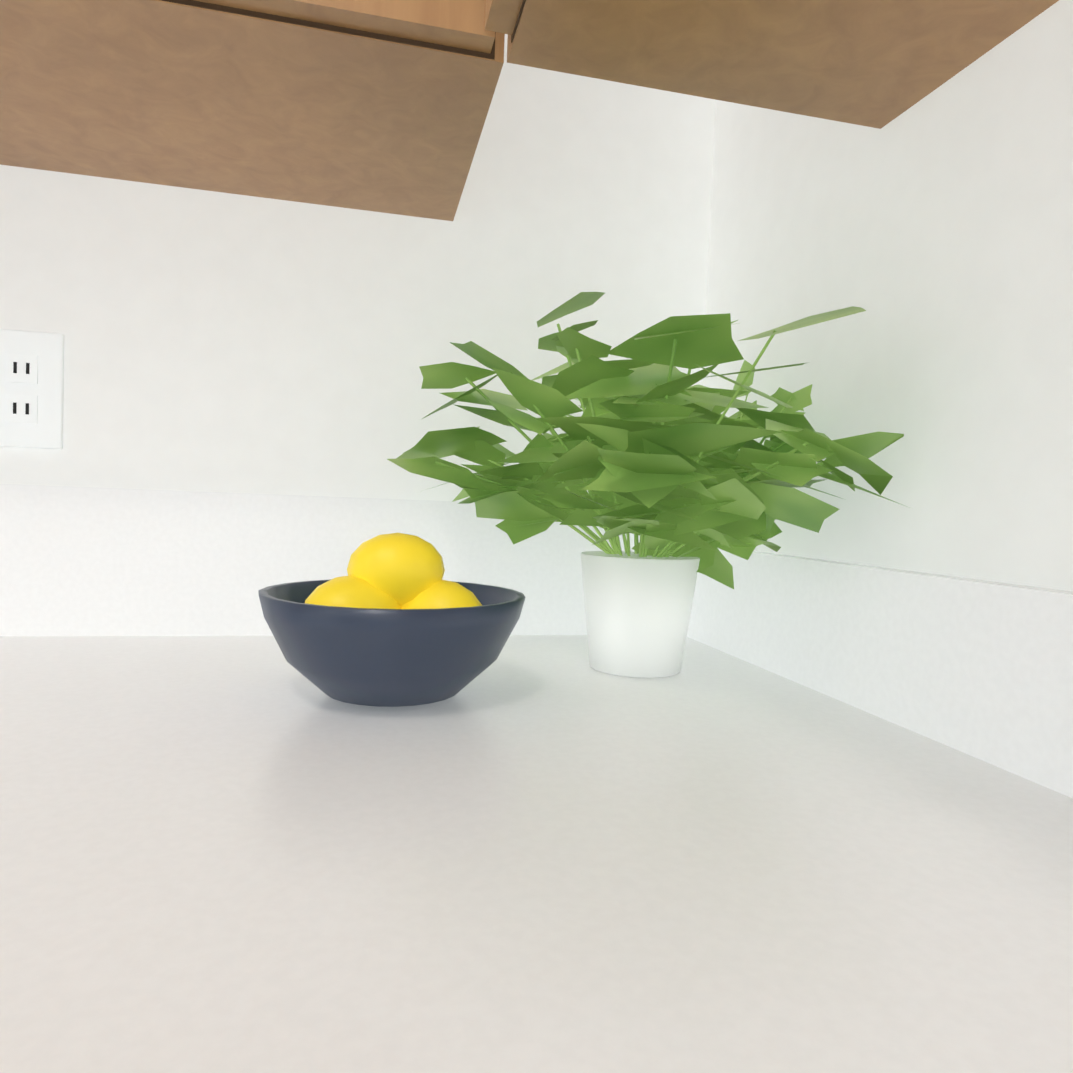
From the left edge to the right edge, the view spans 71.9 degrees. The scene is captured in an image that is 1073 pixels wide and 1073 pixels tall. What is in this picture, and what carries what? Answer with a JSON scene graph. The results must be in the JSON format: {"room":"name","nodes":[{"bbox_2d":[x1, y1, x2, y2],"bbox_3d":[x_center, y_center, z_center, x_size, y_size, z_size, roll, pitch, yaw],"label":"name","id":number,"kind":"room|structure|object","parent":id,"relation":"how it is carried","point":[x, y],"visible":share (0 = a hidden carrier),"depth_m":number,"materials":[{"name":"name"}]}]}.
{"room":"kitchen","nodes":[
{"label":"kitchen","id":0,"kind":"room"},
{"bbox_2d":[0,34,715,501],"bbox_3d":[-1.018,-0.179,0.674,2.685,2.350,0.100,2,2,-13],"label":"wall","id":1,"kind":"structure","parent":0,"point":[230,342],"depth_m":0.81,"materials":[{"name":"paint"}]},
{"bbox_2d":[0,329,64,449],"bbox_3d":[-0.513,-0.147,0.738,0.072,0.116,0.007,2,2,-13],"label":"electrical outlet","id":2,"kind":"object","parent":1,"relation":"attached to","point":[31,389],"visible":1,"depth_m":0.74,"materials":[{"name":"white plastic"}]},
{"bbox_2d":[0,0,559,220],"bbox_3d":[-0.476,-0.841,0.514,0.921,0.971,0.392,2,2,-13],"label":"upper cabinet","id":3,"kind":"object","parent":1,"relation":"attached to","point":[382,106],"depth_m":0.58,"materials":[{"name":"brown wood"}]},
{"bbox_2d":[703,0,1072,590],"bbox_3d":[0.818,-0.024,-1.511,0.100,2.350,5.000,2,2,-13],"label":"wall","id":4,"kind":"structure","parent":0,"point":[931,233],"depth_m":0.54,"materials":[{"name":"paint"}]},
{"bbox_2d":[536,0,1058,128],"bbox_3d":[0.175,-0.807,0.274,0.378,0.971,0.541,2,2,-13],"label":"upper cabinet","id":5,"kind":"object","parent":4,"relation":"attached to","point":[858,62],"depth_m":0.50,"materials":[{"name":"brown wood"}]},
{"bbox_3d":[-1.184,1.029,1.002,2.790,0.100,10.700,2,2,-13],"label":"floor","id":6,"kind":"structure","parent":0,"visible":0},
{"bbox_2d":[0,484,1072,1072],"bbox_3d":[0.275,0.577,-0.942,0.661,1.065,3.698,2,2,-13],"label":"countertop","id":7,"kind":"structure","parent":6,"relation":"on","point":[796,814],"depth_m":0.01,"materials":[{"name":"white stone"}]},
{"bbox_2d":[258,533,524,706],"bbox_3d":[-0.107,0.058,0.559,0.196,0.123,0.196,2,2,-13],"label":"bowl","id":8,"kind":"object","parent":7,"relation":"on","point":[392,620],"visible":1,"depth_m":0.50,"materials":[{"name":"blue ceramic"}]},
{"bbox_2d":[387,292,909,677],"bbox_3d":[0.052,-0.053,0.636,0.353,0.351,0.412,2,2,-13],"label":"herb plant","id":9,"kind":"object","parent":7,"relation":"on","point":[668,463],"visible":1,"depth_m":0.62,"materials":[{"name":"green plant"}]}
]}

